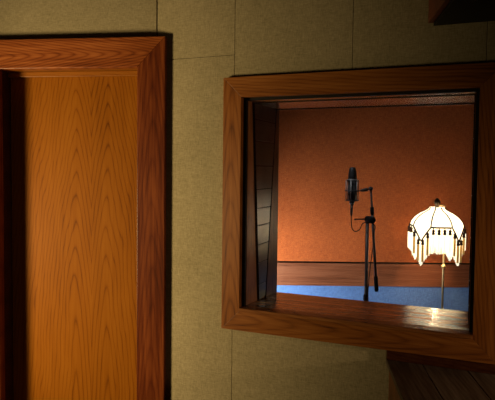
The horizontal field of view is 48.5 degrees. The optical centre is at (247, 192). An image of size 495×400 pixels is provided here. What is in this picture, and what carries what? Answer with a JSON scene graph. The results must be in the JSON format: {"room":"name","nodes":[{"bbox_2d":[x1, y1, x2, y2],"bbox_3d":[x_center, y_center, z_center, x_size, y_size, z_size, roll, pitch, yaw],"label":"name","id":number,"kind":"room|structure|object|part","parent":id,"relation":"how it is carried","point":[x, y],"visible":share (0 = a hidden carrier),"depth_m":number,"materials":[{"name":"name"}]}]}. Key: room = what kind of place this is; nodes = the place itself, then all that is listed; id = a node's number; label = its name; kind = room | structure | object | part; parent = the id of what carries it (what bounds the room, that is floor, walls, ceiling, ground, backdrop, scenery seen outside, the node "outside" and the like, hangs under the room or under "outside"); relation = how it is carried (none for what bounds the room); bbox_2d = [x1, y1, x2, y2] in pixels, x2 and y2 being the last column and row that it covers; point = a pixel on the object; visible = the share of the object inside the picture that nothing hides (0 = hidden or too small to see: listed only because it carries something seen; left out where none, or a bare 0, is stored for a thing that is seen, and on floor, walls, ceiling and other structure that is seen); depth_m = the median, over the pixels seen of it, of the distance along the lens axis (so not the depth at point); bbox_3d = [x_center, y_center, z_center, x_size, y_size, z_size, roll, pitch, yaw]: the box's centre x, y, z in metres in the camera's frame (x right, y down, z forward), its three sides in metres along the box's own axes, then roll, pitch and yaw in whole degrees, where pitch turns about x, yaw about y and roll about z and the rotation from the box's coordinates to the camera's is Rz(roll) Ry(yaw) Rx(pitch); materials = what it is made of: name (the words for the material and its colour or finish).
{"room":"studio","nodes":[
{"label":"studio","id":0,"kind":"room"},
{"bbox_2d":[0,0,157,39],"bbox_3d":[-1.994,0.065,3.004,3.136,2.750,0.174,1,3,8],"label":"wall","id":1,"kind":"structure","parent":0,"point":[19,19],"depth_m":2.72,"materials":[{"name":"beige fabric"}]},
{"bbox_2d":[0,36,166,399],"bbox_3d":[-0.885,0.349,2.845,0.999,2.219,0.220,1,3,8],"label":"door","id":2,"kind":"structure","parent":1,"relation":"in","point":[83,120],"depth_m":2.83,"materials":[{"name":"red wood"}]},
{"bbox_2d":[158,0,494,399],"bbox_3d":[1.016,0.128,2.349,2.983,2.750,0.445,2,3,22],"label":"wall","id":3,"kind":"structure","parent":0,"point":[209,42],"depth_m":2.54,"materials":[{"name":"beige fabric"}]},
{"bbox_3d":[-0.243,-0.956,2.590,0.410,0.633,0.014,2,3,22],"label":"fabric panel","id":4,"kind":"part","parent":3,"relation":"part of","materials":[{"name":"beige fabric"}]},
{"bbox_3d":[-0.258,0.418,2.654,0.410,2.113,0.014,2,3,22],"label":"fabric panel","id":5,"kind":"part","parent":3,"relation":"part of","materials":[{"name":"beige fabric"}]},
{"bbox_3d":[0.197,-0.874,2.412,0.540,0.770,0.014,2,3,22],"label":"fabric panel","id":6,"kind":"part","parent":3,"relation":"part of","materials":[{"name":"beige fabric"}]},
{"bbox_3d":[0.416,1.056,2.402,1.059,0.877,0.014,2,3,22],"label":"fabric panel","id":7,"kind":"part","parent":3,"relation":"part of","materials":[{"name":"beige fabric"}]},
{"bbox_2d":[221,62,494,364],"bbox_3d":[0.517,0.060,2.537,1.173,1.159,0.495,2,3,22],"label":"window","id":8,"kind":"structure","parent":3,"relation":"in","point":[251,301],"depth_m":2.42,"materials":[{"name":"brown wood"}]},
{"bbox_3d":[0.511,0.554,2.559,0.993,0.044,0.495,2,3,22],"label":"sill","id":9,"kind":"part","parent":8,"relation":"part of","materials":[{"name":"brown wood"}]},
{"bbox_3d":[0.426,0.602,2.355,1.172,0.091,0.029,2,3,22],"label":"frame rail","id":10,"kind":"part","parent":8,"relation":"part of","materials":[{"name":"brown wood"}]},
{"bbox_3d":[0.484,0.066,2.460,0.965,0.955,0.101,2,3,22],"label":"glass pane","id":11,"kind":"part","parent":8,"relation":"part of","materials":[{"name":"clear glass"}]},
{"bbox_3d":[0.565,0.061,2.655,0.965,0.962,0.133,2,3,22],"label":"glass pane","id":12,"kind":"part","parent":8,"relation":"part of","materials":[{"name":"clear glass"}]},
{"bbox_3d":[0.688,-0.859,2.210,0.517,0.770,0.014,2,3,22],"label":"fabric panel","id":13,"kind":"part","parent":3,"relation":"part of","materials":[{"name":"beige fabric"}]},
{"bbox_2d":[428,0,494,25],"bbox_3d":[1.176,-0.896,1.911,0.970,0.501,0.420,1,3,7],"label":"upper cabinet","id":14,"kind":"object","parent":3,"relation":"attached to","point":[441,12],"visible":1,"depth_m":2.01,"materials":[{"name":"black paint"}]},
{"bbox_3d":[0.705,-0.910,1.972,0.020,0.489,0.420,1,3,7],"label":"panel","id":15,"kind":"part","parent":14,"relation":"part of","materials":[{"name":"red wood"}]},
{"bbox_3d":[1.615,0.156,1.870,1.508,2.748,0.014,2,3,22],"label":"fabric panel","id":16,"kind":"part","parent":3,"relation":"part of","materials":[{"name":"beige fabric"}]},
{"bbox_2d":[277,105,473,310],"bbox_3d":[1.000,0.022,4.630,4.600,2.750,0.062,1,3,0],"label":"wall","id":17,"kind":"structure","parent":0,"point":[411,157],"depth_m":4.59,"materials":[{"name":"orange paint"}]},
{"bbox_2d":[277,262,468,287],"bbox_3d":[0.993,0.691,4.631,4.600,0.192,0.024,1,3,0],"label":"trim","id":18,"kind":"structure","parent":17,"relation":"attached to","point":[288,273],"depth_m":4.62,"materials":[{"name":"brown wood"}]},
{"bbox_3d":[-0.167,1.546,1.723,7.500,0.050,6.300,1,3,0],"label":"floor","id":19,"kind":"structure","parent":0,"visible":0},
{"bbox_2d":[354,187,378,300],"bbox_3d":[0.848,0.692,3.936,0.280,1.474,0.280,1,3,0],"label":"microphone stand","id":20,"kind":"object","parent":19,"relation":"on","point":[371,218],"visible":0.58,"depth_m":3.89,"materials":[{"name":"black metal"}]},
{"bbox_2d":[345,179,368,200],"bbox_3d":[0.768,-0.017,3.869,0.168,0.151,0.104,1,3,0],"label":"mount","id":21,"kind":"object","parent":20,"relation":"attached to","point":[347,180],"visible":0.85,"depth_m":3.86,"materials":[{"name":"black metal"}]},
{"bbox_2d":[347,167,356,204],"bbox_3d":[0.737,-0.047,3.868,0.066,0.266,0.066,1,3,0],"label":"microphone","id":22,"kind":"object","parent":21,"relation":"attached to","point":[352,175],"visible":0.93,"depth_m":3.84,"materials":[{"name":"black metal"}]},
{"bbox_2d":[348,167,356,179],"bbox_3d":[0.738,-0.134,3.864,0.066,0.091,0.066,1,3,0],"label":"grille","id":23,"kind":"object","parent":22,"relation":"attached to","point":[352,175],"depth_m":3.84,"materials":[{"name":"metal"}]},
{"bbox_2d":[350,205,375,300],"bbox_3d":[1.250,0.763,3.905,1.055,1.342,0.175,0,3,-9],"label":"microphone cable","id":24,"kind":"object","parent":20,"relation":"attached to","point":[351,206],"visible":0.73,"depth_m":3.88,"materials":[{"name":"black rubber"}]},
{"bbox_2d":[408,198,466,308],"bbox_3d":[1.444,0.730,4.237,0.424,1.382,0.424,1,3,0],"label":"floor lamp","id":25,"kind":"object","parent":19,"relation":"on","point":[422,233],"visible":0.96,"depth_m":4.08,"materials":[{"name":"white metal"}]},
{"bbox_3d":[1.331,0.174,4.237,0.146,0.135,0.149,1,3,0],"label":"shade panel","id":26,"kind":"part","parent":25,"relation":"part of","materials":[{"name":"beige fabric"}]},
{"bbox_3d":[1.299,0.307,4.105,0.019,0.117,0.162,-1,3,-37],"label":"braid trim","id":27,"kind":"part","parent":25,"relation":"part of","materials":[{"name":"brown fabric"}]},
{"bbox_3d":[1.353,0.234,4.142,0.142,0.246,0.150,-1,3,-37],"label":"shade panel","id":28,"kind":"part","parent":25,"relation":"part of","materials":[{"name":"beige fabric"}]},
{"bbox_3d":[1.425,0.182,4.093,0.149,0.135,0.146,1,3,0],"label":"shade panel","id":29,"kind":"part","parent":25,"relation":"part of","materials":[{"name":"beige fabric"}]},
{"bbox_3d":[1.423,0.257,4.028,0.155,0.012,0.022,1,3,8],"label":"braid trim","id":30,"kind":"part","parent":25,"relation":"part of","materials":[{"name":"brown fabric"}]},
{"bbox_3d":[1.522,0.237,4.118,0.150,0.246,0.142,-1,3,-37],"label":"shade panel","id":31,"kind":"part","parent":25,"relation":"part of","materials":[{"name":"beige fabric"}]},
{"bbox_3d":[1.562,0.312,4.068,0.163,0.117,0.019,-1,3,-37],"label":"braid trim","id":32,"kind":"part","parent":25,"relation":"part of","materials":[{"name":"brown fabric"}]},
{"bbox_2d":[386,350,494,399],"bbox_3d":[0.999,1.097,1.968,0.916,0.847,0.621,1,3,6],"label":"base cabinet","id":33,"kind":"object","parent":19,"relation":"on","point":[411,376],"visible":0.97,"depth_m":2.11,"materials":[{"name":"brown wood"}]},
{"bbox_3d":[0.567,1.087,2.020,0.020,0.715,0.590,1,3,6],"label":"panel","id":34,"kind":"part","parent":33,"relation":"part of","materials":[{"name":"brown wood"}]},
{"bbox_3d":[1.020,0.686,2.115,0.957,0.040,0.018,2,3,22],"label":"rail","id":35,"kind":"part","parent":33,"relation":"part of","materials":[{"name":"red wood"}]}
]}

